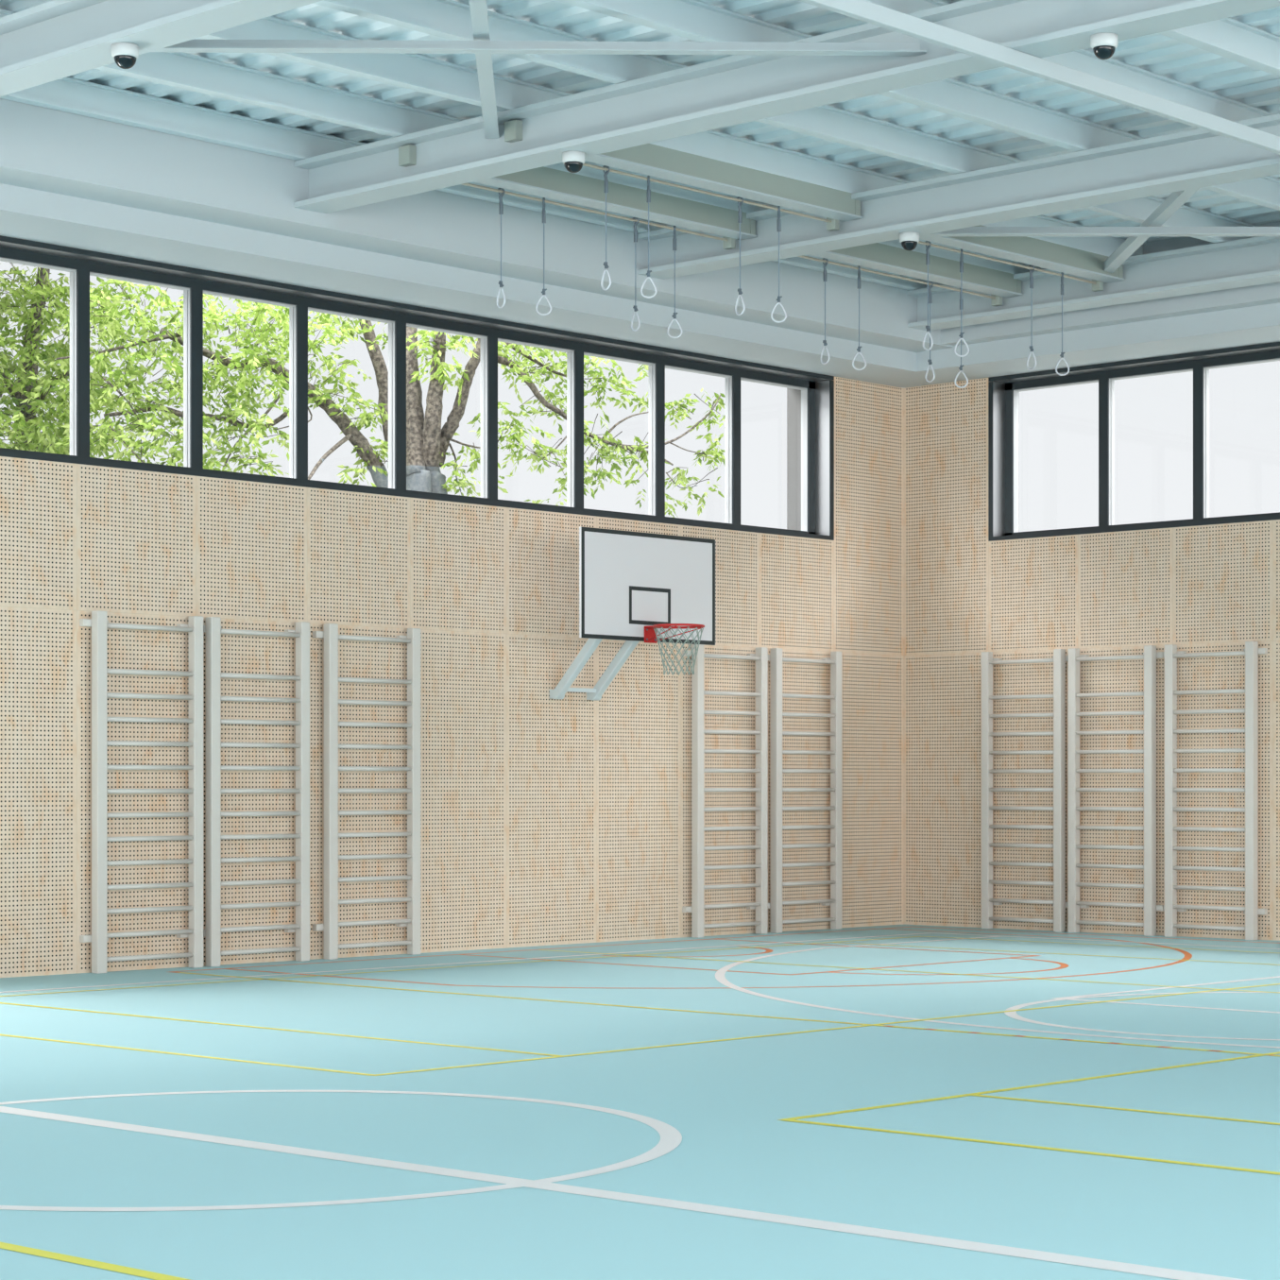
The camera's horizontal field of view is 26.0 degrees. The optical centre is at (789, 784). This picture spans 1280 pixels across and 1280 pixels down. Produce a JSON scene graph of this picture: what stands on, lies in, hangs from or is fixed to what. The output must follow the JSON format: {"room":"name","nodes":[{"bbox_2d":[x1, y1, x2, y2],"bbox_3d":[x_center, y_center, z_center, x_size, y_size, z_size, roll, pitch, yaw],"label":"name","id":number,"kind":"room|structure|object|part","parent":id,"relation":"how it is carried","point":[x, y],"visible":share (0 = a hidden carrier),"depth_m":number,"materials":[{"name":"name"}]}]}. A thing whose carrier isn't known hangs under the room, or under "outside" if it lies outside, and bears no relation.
{"room":"sports hall","nodes":[
{"label":"sports hall","id":0,"kind":"room"},
{"bbox_2d":[0,235,904,977],"bbox_3d":[-10.381,-2.018,15.822,0.620,6.900,34.000,0,0,42],"label":"wall","id":1,"kind":"structure","parent":0,"point":[545,821],"depth_m":23.59,"materials":[{"name":"brown wood"}]},
{"bbox_2d":[79,610,203,973],"bbox_3d":[-4.970,0.056,21.316,0.137,2.752,1.115,0,0,42],"label":"wall bars","id":2,"kind":"object","parent":1,"relation":"attached to","point":[99,623],"visible":1,"depth_m":21.24,"materials":[{"name":"white paint"}]},
{"bbox_3d":[-5.245,0.056,20.968,0.083,2.752,0.088,0,0,42],"label":"post","id":3,"kind":"part","parent":2,"relation":"part of","materials":[{"name":"white metal"}]},
{"bbox_3d":[-4.655,0.056,21.629,0.083,2.752,0.088,0,0,42],"label":"post","id":4,"kind":"part","parent":2,"relation":"part of","materials":[{"name":"white paint"}]},
{"bbox_2d":[203,616,310,966],"bbox_3d":[-4.271,0.056,22.100,0.137,2.752,1.115,0,0,42],"label":"wall bars","id":5,"kind":"object","parent":1,"relation":"attached to","point":[213,629],"visible":1,"depth_m":22.04,"materials":[{"name":"white paint"}]},
{"bbox_3d":[-4.546,0.056,21.751,0.083,2.752,0.088,0,0,42],"label":"post","id":6,"kind":"part","parent":5,"relation":"part of","materials":[{"name":"white metal"}]},
{"bbox_3d":[-3.956,0.056,22.413,0.083,2.752,0.088,0,0,42],"label":"post","id":7,"kind":"part","parent":5,"relation":"part of","materials":[{"name":"white metal"}]},
{"bbox_2d":[312,623,420,959],"bbox_3d":[-3.489,0.056,22.977,0.137,2.752,1.115,0,0,42],"label":"wall bars","id":8,"kind":"object","parent":1,"relation":"attached to","point":[331,636],"visible":1,"depth_m":22.87,"materials":[{"name":"white paint"}]},
{"bbox_3d":[-3.764,0.056,22.628,0.083,2.752,0.088,0,0,42],"label":"post","id":9,"kind":"part","parent":8,"relation":"part of","materials":[{"name":"white metal"}]},
{"bbox_3d":[-3.173,0.056,23.290,0.083,2.752,0.088,0,0,42],"label":"post","id":10,"kind":"part","parent":8,"relation":"part of","materials":[{"name":"white metal"}]},
{"bbox_2d":[0,235,834,540],"bbox_3d":[-4.962,-3.251,21.659,0.314,1.634,15.876,0,0,42],"label":"window","id":11,"kind":"structure","parent":1,"relation":"in","point":[817,390],"depth_m":23.60,"materials":[{"name":"grey metal"}]},
{"bbox_2d":[0,80,964,388],"bbox_3d":[-9.676,-4.544,15.192,1.270,0.948,34.000,0,0,42],"label":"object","id":12,"kind":"structure","parent":1,"relation":"attached to","point":[67,179],"depth_m":22.16,"materials":[{"name":"grey paint"}]},
{"bbox_2d":[549,527,715,700],"bbox_3d":[-1.334,-1.479,24.329,1.474,1.438,1.472,0,0,-12],"label":"basketball hoop","id":13,"kind":"object","parent":1,"relation":"attached to","point":[635,587],"visible":1,"depth_m":24.10,"materials":[{"name":"white plastic"}]},
{"bbox_3d":[-1.743,-1.233,24.283,0.905,0.900,0.075,0,0,42],"label":"support arm","id":14,"kind":"part","parent":13,"relation":"part of","materials":[{"name":"white metal"}]},
{"bbox_3d":[-1.436,-1.233,24.627,0.905,0.900,0.075,0,0,42],"label":"support arm","id":15,"kind":"part","parent":13,"relation":"part of","materials":[{"name":"white metal"}]},
{"bbox_3d":[-1.158,-1.312,24.063,0.169,0.143,0.154,0,0,42],"label":"rim plate","id":16,"kind":"part","parent":13,"relation":"part of","materials":[{"name":"red metal"}]},
{"bbox_2d":[682,644,767,938],"bbox_3d":[-0.586,0.056,26.230,0.137,2.752,1.115,0,0,42],"label":"wall bars","id":17,"kind":"object","parent":1,"relation":"attached to","point":[697,907],"visible":0.92,"depth_m":26.16,"materials":[{"name":"white paint"}]},
{"bbox_3d":[-0.861,0.056,25.881,0.083,2.752,0.088,0,0,42],"label":"post","id":18,"kind":"part","parent":17,"relation":"part of","materials":[{"name":"white paint"}]},
{"bbox_3d":[-0.271,0.056,26.543,0.083,2.752,0.088,0,0,42],"label":"post","id":19,"kind":"part","parent":17,"relation":"part of","materials":[{"name":"white paint"}]},
{"bbox_2d":[768,648,841,933],"bbox_3d":[0.146,0.056,27.051,0.137,2.752,1.115,0,0,42],"label":"wall bars","id":20,"kind":"object","parent":1,"relation":"attached to","point":[776,657],"visible":1,"depth_m":26.98,"materials":[{"name":"white paint"}]},
{"bbox_3d":[-0.129,0.056,26.702,0.083,2.752,0.088,0,0,42],"label":"post","id":21,"kind":"part","parent":20,"relation":"part of","materials":[{"name":"white paint"}]},
{"bbox_3d":[0.462,0.056,27.364,0.083,2.752,0.088,0,0,42],"label":"post","id":22,"kind":"part","parent":20,"relation":"part of","materials":[{"name":"white paint"}]},
{"bbox_2d":[0,924,1279,1279],"bbox_3d":[-0.449,1.531,6.961,26.000,0.202,34.000,0,0,42],"label":"floor","id":23,"kind":"structure","parent":0,"point":[890,1101],"depth_m":12.06,"materials":[{"name":"teal rubber"}]},
{"bbox_2d":[0,0,1279,241],"bbox_3d":[-0.306,-4.973,7.121,26.000,0.060,34.430,0,0,42],"label":"ceiling","id":24,"kind":"structure","parent":0,"point":[1156,53],"depth_m":19.56,"materials":[{"name":"white metal"}]},
{"bbox_2d":[0,77,945,290],"bbox_3d":[-9.487,-4.832,14.360,0.100,0.217,33.010,0,0,42],"label":"roof purlin","id":25,"kind":"structure","parent":24,"relation":"attached to","point":[67,94],"depth_m":20.38,"materials":[{"name":"white paint"}]},
{"bbox_2d":[0,8,1041,273],"bbox_3d":[-8.632,-4.832,13.598,0.100,0.217,33.010,0,0,42],"label":"roof purlin","id":26,"kind":"structure","parent":24,"relation":"attached to","point":[185,71],"depth_m":19.56,"materials":[{"name":"white paint"}]},
{"bbox_2d":[47,0,1146,256],"bbox_3d":[-7.778,-4.832,12.836,0.100,0.217,33.010,0,0,42],"label":"roof purlin","id":27,"kind":"structure","parent":24,"relation":"attached to","point":[416,72],"depth_m":19.42,"materials":[{"name":"white paint"}]},
{"bbox_2d":[312,0,1254,243],"bbox_3d":[-6.923,-4.832,12.073,0.100,0.217,33.010,0,0,42],"label":"roof purlin","id":28,"kind":"structure","parent":24,"relation":"attached to","point":[446,19],"depth_m":19.82,"materials":[{"name":"white paint"}]},
{"bbox_2d":[557,0,1279,210],"bbox_3d":[-6.069,-4.832,11.311,0.100,0.217,33.010,0,0,42],"label":"roof purlin","id":29,"kind":"structure","parent":24,"relation":"attached to","point":[694,20],"depth_m":19.37,"materials":[{"name":"white paint"}]},
{"bbox_2d":[865,0,1274,121],"bbox_3d":[-5.215,-4.832,10.549,0.100,0.217,33.010,0,0,42],"label":"roof purlin","id":30,"kind":"structure","parent":24,"relation":"attached to","point":[1083,60],"depth_m":19.11,"materials":[{"name":"white paint"}]},
{"bbox_2d":[1159,17,1279,76],"bbox_3d":[-4.360,-4.832,9.787,0.100,0.217,33.010,0,0,42],"label":"roof purlin","id":31,"kind":"structure","parent":24,"relation":"attached to","point":[1228,38],"depth_m":17.90,"materials":[{"name":"white paint"}]},
{"bbox_2d":[640,175,657,298],"bbox_3d":[-1.054,-4.093,20.613,0.119,0.922,0.059,0,0,-22],"label":"ring","id":32,"kind":"object","parent":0,"point":[648,191],"visible":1,"depth_m":20.61,"materials":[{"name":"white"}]},
{"bbox_3d":[-1.054,-3.713,20.613,0.127,0.163,0.015,0,0,0],"label":"ring handle","id":33,"kind":"part","parent":32,"relation":"part of","materials":[{"name":"white plastic"}]},
{"bbox_2d":[954,248,969,357],"bbox_3d":[1.460,-4.093,23.430,0.119,0.922,0.059,0,0,-22],"label":"ring","id":34,"kind":"object","parent":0,"point":[962,253],"visible":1,"depth_m":23.42,"materials":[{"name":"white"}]},
{"bbox_3d":[1.460,-3.713,23.430,0.127,0.163,0.015,0,0,0],"label":"ring handle","id":35,"kind":"part","parent":34,"relation":"part of","materials":[{"name":"white plastic"}]},
{"bbox_2d":[904,341,1279,940],"bbox_3d":[11.035,-2.018,19.832,26.000,6.900,0.500,0,0,42],"label":"wall","id":36,"kind":"structure","parent":0,"point":[1212,588],"depth_m":27.07,"materials":[{"name":"brown wood"}]},
{"bbox_2d":[980,648,1068,932],"bbox_3d":[2.314,0.056,27.185,1.115,2.752,0.137,0,0,42],"label":"wall bars","id":37,"kind":"object","parent":36,"relation":"attached to","point":[1059,658],"visible":1,"depth_m":27.13,"materials":[{"name":"white paint"}]},
{"bbox_3d":[1.965,0.056,27.460,0.088,2.752,0.083,0,0,42],"label":"post","id":38,"kind":"part","parent":37,"relation":"part of","materials":[{"name":"white paint"}]},
{"bbox_3d":[2.627,0.056,26.870,0.088,2.752,0.083,0,0,42],"label":"post","id":39,"kind":"part","parent":37,"relation":"part of","materials":[{"name":"white metal"}]},
{"bbox_2d":[916,221,1279,380],"bbox_3d":[10.841,-4.544,19.014,25.200,0.948,0.980,0,0,42],"label":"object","id":40,"kind":"structure","parent":36,"relation":"attached to","point":[1246,315],"depth_m":25.61,"materials":[{"name":"grey paint"}]},
{"bbox_2d":[1067,645,1163,936],"bbox_3d":[3.104,0.056,26.479,1.115,2.752,0.137,0,0,42],"label":"wall bars","id":41,"kind":"object","parent":36,"relation":"attached to","point":[1150,655],"visible":1,"depth_m":26.41,"materials":[{"name":"white paint"}]},
{"bbox_3d":[2.756,0.056,26.755,0.088,2.752,0.083,0,0,42],"label":"post","id":42,"kind":"part","parent":41,"relation":"part of","materials":[{"name":"white paint"}]},
{"bbox_3d":[3.417,0.056,26.164,0.088,2.752,0.083,0,0,42],"label":"post","id":43,"kind":"part","parent":41,"relation":"part of","materials":[{"name":"white paint"}]},
{"bbox_2d":[988,341,1279,541],"bbox_3d":[7.809,-3.251,22.580,15.332,1.634,0.314,0,0,42],"label":"window","id":44,"kind":"structure","parent":36,"relation":"in","point":[1002,398],"depth_m":26.89,"materials":[{"name":"grey metal"}]},
{"bbox_2d":[1162,641,1267,940],"bbox_3d":[3.940,0.056,25.734,1.115,2.752,0.137,0,0,42],"label":"wall bars","id":45,"kind":"object","parent":36,"relation":"attached to","point":[1170,908],"visible":1,"depth_m":25.70,"materials":[{"name":"white paint"}]},
{"bbox_3d":[3.591,0.056,26.009,0.088,2.752,0.083,0,0,42],"label":"post","id":46,"kind":"part","parent":45,"relation":"part of","materials":[{"name":"white metal"}]},
{"bbox_3d":[4.253,0.056,25.418,0.088,2.752,0.083,0,0,42],"label":"post","id":47,"kind":"part","parent":45,"relation":"part of","materials":[{"name":"white metal"}]},
{"bbox_3d":[9.401,-2.018,-1.827,0.400,6.900,34.000,0,0,42],"label":"wall","id":48,"kind":"structure","parent":0,"visible":0},
{"bbox_2d":[0,0,322,96],"bbox_3d":[3.147,-4.543,10.037,24.729,0.350,0.300,0,0,42],"label":"ceiling beam","id":49,"kind":"structure","parent":48,"relation":"attached to","point":[54,40],"depth_m":16.50,"materials":[{"name":"white metal"}]},
{"bbox_2d":[111,42,138,68],"bbox_3d":[-3.928,-4.299,16.310,0.160,0.136,0.160,0,0,42],"label":"dome camera","id":50,"kind":"object","parent":49,"relation":"attached to","point":[125,55],"visible":1,"depth_m":16.25,"materials":[{"name":"white plastic"}]},
{"bbox_2d":[294,0,1279,213],"bbox_3d":[5.577,-4.543,12.761,24.729,0.350,0.300,0,0,42],"label":"ceiling beam","id":51,"kind":"structure","parent":48,"relation":"attached to","point":[738,89],"depth_m":18.07,"materials":[{"name":"white metal"}]},
{"bbox_2d":[151,0,926,138],"bbox_3d":[-1.835,-4.577,16.928,4.008,0.168,3.683,0,0,42],"label":"brace","id":52,"kind":"object","parent":51,"relation":"attached to","point":[482,46],"visible":0.94,"depth_m":16.95,"materials":[{"name":"white metal"}]},
{"bbox_2d":[562,150,585,172],"bbox_3d":[-1.494,-4.299,19.083,0.160,0.136,0.160,0,0,42],"label":"dome camera","id":53,"kind":"object","parent":51,"relation":"attached to","point":[573,161],"visible":1,"depth_m":19.03,"materials":[{"name":"white plastic"}]},
{"bbox_2d":[398,144,757,239],"bbox_3d":[-1.577,-4.625,21.529,0.190,0.194,3.720,0,0,42],"label":"carrier","id":54,"kind":"object","parent":51,"relation":"attached to","point":[542,181],"visible":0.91,"depth_m":21.71,"materials":[{"name":"grey metal"}]},
{"bbox_3d":[-2.794,-4.596,20.165,0.120,0.135,0.064,0,0,42],"label":"plate","id":55,"kind":"part","parent":54,"relation":"part of","materials":[{"name":"grey metal"}]},
{"bbox_2d":[462,183,734,249],"bbox_3d":[-1.661,-4.533,21.645,0.090,0.150,3.540,0,0,42],"label":"rail","id":56,"kind":"object","parent":54,"relation":"attached to","point":[728,243],"visible":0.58,"depth_m":21.95,"materials":[{"name":"brown metal"}]},
{"bbox_2d":[496,187,505,308],"bbox_3d":[-2.200,-4.093,21.040,0.118,0.922,0.059,0,0,31],"label":"ring","id":57,"kind":"object","parent":56,"relation":"hanging from","point":[501,203],"visible":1,"depth_m":21.03,"materials":[{"name":"silver metal"}]},
{"bbox_3d":[-2.200,-3.713,21.040,0.015,0.163,0.127,0,0,-36],"label":"ring handle","id":58,"kind":"part","parent":57,"relation":"part of","materials":[{"name":"white plastic"}]},
{"bbox_2d":[535,197,551,315],"bbox_3d":[-1.904,-4.093,21.372,0.119,0.922,0.059,0,0,-22],"label":"ring","id":59,"kind":"object","parent":56,"relation":"hanging from","point":[543,198],"visible":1,"depth_m":21.36,"materials":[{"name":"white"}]},
{"bbox_3d":[-1.904,-3.713,21.372,0.127,0.163,0.015,0,0,0],"label":"ring handle","id":60,"kind":"part","parent":59,"relation":"part of","materials":[{"name":"white plastic"}]},
{"bbox_2d":[631,217,640,331],"bbox_3d":[-1.235,-4.093,22.122,0.118,0.922,0.059,0,0,31],"label":"ring","id":61,"kind":"object","parent":56,"relation":"hanging from","point":[636,223],"visible":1,"depth_m":22.12,"materials":[{"name":"white"}]},
{"bbox_3d":[-1.235,-3.713,22.122,0.015,0.163,0.127,0,0,-36],"label":"ring handle","id":62,"kind":"part","parent":61,"relation":"part of","materials":[{"name":"white plastic"}]},
{"bbox_2d":[666,225,682,338],"bbox_3d":[-0.936,-4.093,22.458,0.119,0.922,0.059,0,0,-22],"label":"ring","id":63,"kind":"object","parent":56,"relation":"hanging from","point":[674,227],"visible":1,"depth_m":22.45,"materials":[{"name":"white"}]},
{"bbox_3d":[-0.936,-3.713,22.458,0.127,0.163,0.015,0,0,0],"label":"ring handle","id":64,"kind":"part","parent":63,"relation":"part of","materials":[{"name":"white plastic"}]},
{"bbox_3d":[-0.358,-4.634,22.894,0.150,0.168,0.060,0,0,42],"label":"plate","id":65,"kind":"part","parent":54,"relation":"part of","materials":[{"name":"grey metal"}]},
{"bbox_2d":[504,119,862,221],"bbox_3d":[-0.726,-4.625,20.770,0.190,0.194,3.720,0,0,42],"label":"carrier","id":66,"kind":"object","parent":51,"relation":"attached to","point":[651,160],"visible":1,"depth_m":20.97,"materials":[{"name":"grey metal"}]},
{"bbox_3d":[-1.943,-4.596,19.406,0.120,0.135,0.064,0,0,42],"label":"plate","id":67,"kind":"part","parent":66,"relation":"part of","materials":[{"name":"grey metal"}]},
{"bbox_2d":[582,163,839,231],"bbox_3d":[-0.811,-4.533,20.886,0.090,0.150,3.540,0,0,42],"label":"rail","id":68,"kind":"object","parent":66,"relation":"attached to","point":[832,225],"visible":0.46,"depth_m":21.27,"materials":[{"name":"brown metal"}]},
{"bbox_2d":[600,165,611,290],"bbox_3d":[-1.350,-4.093,20.281,0.118,0.922,0.059,0,0,31],"label":"ring","id":69,"kind":"object","parent":68,"relation":"hanging from","point":[605,180],"visible":1,"depth_m":20.28,"materials":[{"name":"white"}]},
{"bbox_3d":[-1.350,-3.713,20.281,0.015,0.163,0.127,0,0,-36],"label":"ring handle","id":70,"kind":"part","parent":69,"relation":"part of","materials":[{"name":"white plastic"}]},
{"bbox_2d":[734,196,745,315],"bbox_3d":[-0.385,-4.093,21.363,0.118,0.922,0.059,0,0,31],"label":"ring","id":71,"kind":"object","parent":68,"relation":"hanging from","point":[740,212],"visible":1,"depth_m":21.36,"materials":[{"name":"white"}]},
{"bbox_3d":[-0.385,-3.713,21.363,0.015,0.163,0.127,0,0,-36],"label":"ring handle","id":72,"kind":"part","parent":71,"relation":"part of","materials":[{"name":"white plastic"}]},
{"bbox_2d":[770,205,786,323],"bbox_3d":[-0.085,-4.093,21.699,0.119,0.922,0.059,0,0,-22],"label":"ring","id":73,"kind":"object","parent":68,"relation":"hanging from","point":[778,220],"visible":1,"depth_m":21.69,"materials":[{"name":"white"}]},
{"bbox_3d":[-0.085,-3.713,21.699,0.127,0.163,0.015,0,0,0],"label":"ring handle","id":74,"kind":"part","parent":73,"relation":"part of","materials":[{"name":"white plastic"}]},
{"bbox_3d":[0.492,-4.634,22.136,0.150,0.168,0.060,0,0,42],"label":"plate","id":75,"kind":"part","parent":66,"relation":"part of","materials":[{"name":"grey metal"}]},
{"bbox_2d":[1090,32,1117,59],"bbox_3d":[1.835,-4.299,16.100,0.160,0.136,0.160,0,0,42],"label":"dome camera","id":76,"kind":"object","parent":51,"relation":"attached to","point":[1103,45],"visible":1,"depth_m":16.04,"materials":[{"name":"white plastic"}]},
{"bbox_2d":[637,113,1279,279],"bbox_3d":[8.027,-4.543,15.507,24.729,0.350,0.300,0,0,42],"label":"ceiling beam","id":77,"kind":"structure","parent":48,"relation":"attached to","point":[1198,158],"depth_m":21.19,"materials":[{"name":"white metal"}]},
{"bbox_2d":[899,231,919,250],"bbox_3d":[0.947,-4.299,21.864,0.160,0.136,0.160,0,0,42],"label":"dome camera","id":78,"kind":"object","parent":77,"relation":"attached to","point":[909,240],"visible":1,"depth_m":21.81,"materials":[{"name":"white plastic"}]},
{"bbox_2d":[798,0,1279,153],"bbox_3d":[-4.524,-4.317,9.859,0.060,0.099,32.700,0,0,42],"label":"tie beam","id":79,"kind":"structure","parent":77,"relation":"attached to","point":[863,10],"depth_m":16.60,"materials":[{"name":"white metal"}]},
{"bbox_2d":[806,187,1279,273],"bbox_3d":[2.870,-4.577,22.547,4.168,0.168,3.675,0,0,42],"label":"brace","id":80,"kind":"object","parent":77,"relation":"attached to","point":[1152,226],"visible":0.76,"depth_m":22.60,"materials":[{"name":"white metal"}]},
{"bbox_2d":[907,236,1279,330],"bbox_3d":[10.457,-4.543,18.230,24.729,0.350,0.300,0,0,42],"label":"ceiling beam","id":81,"kind":"structure","parent":48,"relation":"attached to","point":[1255,261],"depth_m":24.76,"materials":[{"name":"white metal"}]},
{"bbox_2d":[807,242,1023,297],"bbox_3d":[0.903,-4.629,24.308,0.190,0.186,3.570,0,0,42],"label":"carrier","id":82,"kind":"object","parent":81,"relation":"attached to","point":[878,256],"visible":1,"depth_m":24.58,"materials":[{"name":"grey metal"}]},
{"bbox_2d":[797,255,1002,306],"bbox_3d":[0.779,-4.533,24.379,0.090,0.150,3.510,0,0,42],"label":"rail","id":83,"kind":"object","parent":82,"relation":"attached to","point":[996,300],"visible":0.48,"depth_m":24.77,"materials":[{"name":"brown metal"}]},
{"bbox_2d":[819,257,830,364],"bbox_3d":[0.306,-4.093,23.849,0.118,0.922,0.059,0,0,31],"label":"ring","id":84,"kind":"object","parent":83,"relation":"hanging from","point":[824,264],"visible":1,"depth_m":23.84,"materials":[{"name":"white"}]},
{"bbox_3d":[0.306,-3.713,23.849,0.015,0.163,0.127,0,0,-36],"label":"ring handle","id":85,"kind":"part","parent":84,"relation":"part of","materials":[{"name":"white plastic"}]},
{"bbox_2d":[852,265,866,370],"bbox_3d":[0.609,-4.093,24.189,0.119,0.922,0.059,0,0,-22],"label":"ring","id":86,"kind":"object","parent":83,"relation":"hanging from","point":[859,266],"visible":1,"depth_m":24.18,"materials":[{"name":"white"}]},
{"bbox_3d":[0.609,-3.713,24.189,0.127,0.163,0.015,0,0,0],"label":"ring handle","id":87,"kind":"part","parent":86,"relation":"part of","materials":[{"name":"white plastic"}]},
{"bbox_2d":[925,280,935,382],"bbox_3d":[1.268,-4.093,24.928,0.118,0.922,0.059,0,0,31],"label":"ring","id":88,"kind":"object","parent":83,"relation":"hanging from","point":[930,286],"visible":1,"depth_m":24.92,"materials":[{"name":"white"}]},
{"bbox_3d":[1.268,-3.713,24.928,0.015,0.163,0.127,0,0,-36],"label":"ring handle","id":89,"kind":"part","parent":88,"relation":"part of","materials":[{"name":"white plastic"}]},
{"bbox_2d":[954,288,968,388],"bbox_3d":[1.571,-4.093,25.267,0.119,0.922,0.059,0,0,-22],"label":"ring","id":90,"kind":"object","parent":83,"relation":"hanging from","point":[961,366],"visible":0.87,"depth_m":25.26,"materials":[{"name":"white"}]},
{"bbox_3d":[1.571,-3.713,25.267,0.127,0.163,0.015,0,0,0],"label":"ring handle","id":91,"kind":"part","parent":90,"relation":"part of","materials":[{"name":"white plastic"}]},
{"bbox_3d":[2.071,-4.634,25.618,0.150,0.168,0.060,0,0,42],"label":"plate","id":92,"kind":"part","parent":82,"relation":"part of","materials":[{"name":"grey metal"}]},
{"bbox_2d":[919,224,1125,282],"bbox_3d":[1.754,-4.629,23.549,0.190,0.186,3.570,0,0,42],"label":"carrier","id":93,"kind":"object","parent":81,"relation":"attached to","point":[1024,249],"visible":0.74,"depth_m":23.91,"materials":[{"name":"grey metal"}]},
{"bbox_2d":[918,240,1103,291],"bbox_3d":[1.629,-4.533,23.620,0.090,0.150,3.510,0,0,42],"label":"rail","id":94,"kind":"object","parent":93,"relation":"attached to","point":[1097,285],"visible":0.41,"depth_m":24.10,"materials":[{"name":"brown metal"}]},
{"bbox_2d":[922,240,933,350],"bbox_3d":[1.157,-4.093,23.090,0.118,0.922,0.059,0,0,31],"label":"ring","id":95,"kind":"object","parent":94,"relation":"hanging from","point":[928,247],"visible":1,"depth_m":23.08,"materials":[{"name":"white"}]},
{"bbox_3d":[1.157,-3.713,23.090,0.015,0.163,0.127,0,0,-36],"label":"ring handle","id":96,"kind":"part","parent":95,"relation":"part of","materials":[{"name":"white plastic"}]},
{"bbox_2d":[1026,265,1036,370],"bbox_3d":[2.119,-4.093,24.169,0.118,0.922,0.059,0,0,31],"label":"ring","id":97,"kind":"object","parent":94,"relation":"hanging from","point":[1032,270],"visible":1,"depth_m":24.17,"materials":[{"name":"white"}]},
{"bbox_3d":[2.119,-3.713,24.169,0.015,0.163,0.127,0,0,-36],"label":"ring handle","id":98,"kind":"part","parent":97,"relation":"part of","materials":[{"name":"white plastic"}]},
{"bbox_2d":[1055,272,1069,375],"bbox_3d":[2.421,-4.093,24.508,0.119,0.922,0.059,0,0,-22],"label":"ring","id":99,"kind":"object","parent":94,"relation":"hanging from","point":[1062,273],"visible":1,"depth_m":24.50,"materials":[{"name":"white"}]},
{"bbox_3d":[2.421,-3.713,24.508,0.127,0.163,0.015,0,0,0],"label":"ring handle","id":100,"kind":"part","parent":99,"relation":"part of","materials":[{"name":"white plastic"}]},
{"bbox_3d":[2.922,-4.634,24.859,0.150,0.168,0.060,0,0,42],"label":"plate","id":101,"kind":"part","parent":93,"relation":"part of","materials":[{"name":"grey metal"}]},
{"label":"outside","id":102,"kind":"structure","parent":0,"visible":0},
{"bbox_3d":[-10.025,1.682,38.286,150.000,0.100,120.000,0,0,42],"label":"ground","id":103,"kind":"structure","parent":102,"visible":0},
{"bbox_2d":[0,261,152,459],"bbox_3d":[-9.572,-2.763,33.733,3.347,8.945,3.186,0,0,42],"label":"tree","id":104,"kind":"object","parent":103,"relation":"on","point":[29,394],"visible":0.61,"depth_m":33.69,"materials":[{"name":"green plant"}]},
{"bbox_2d":[48,278,725,517],"bbox_3d":[-4.701,-2.853,34.178,8.763,9.211,2.584,0,0,-27],"label":"tree","id":105,"kind":"object","parent":103,"relation":"on","point":[427,444],"visible":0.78,"depth_m":33.48,"materials":[{"name":"green plant"}]}
]}

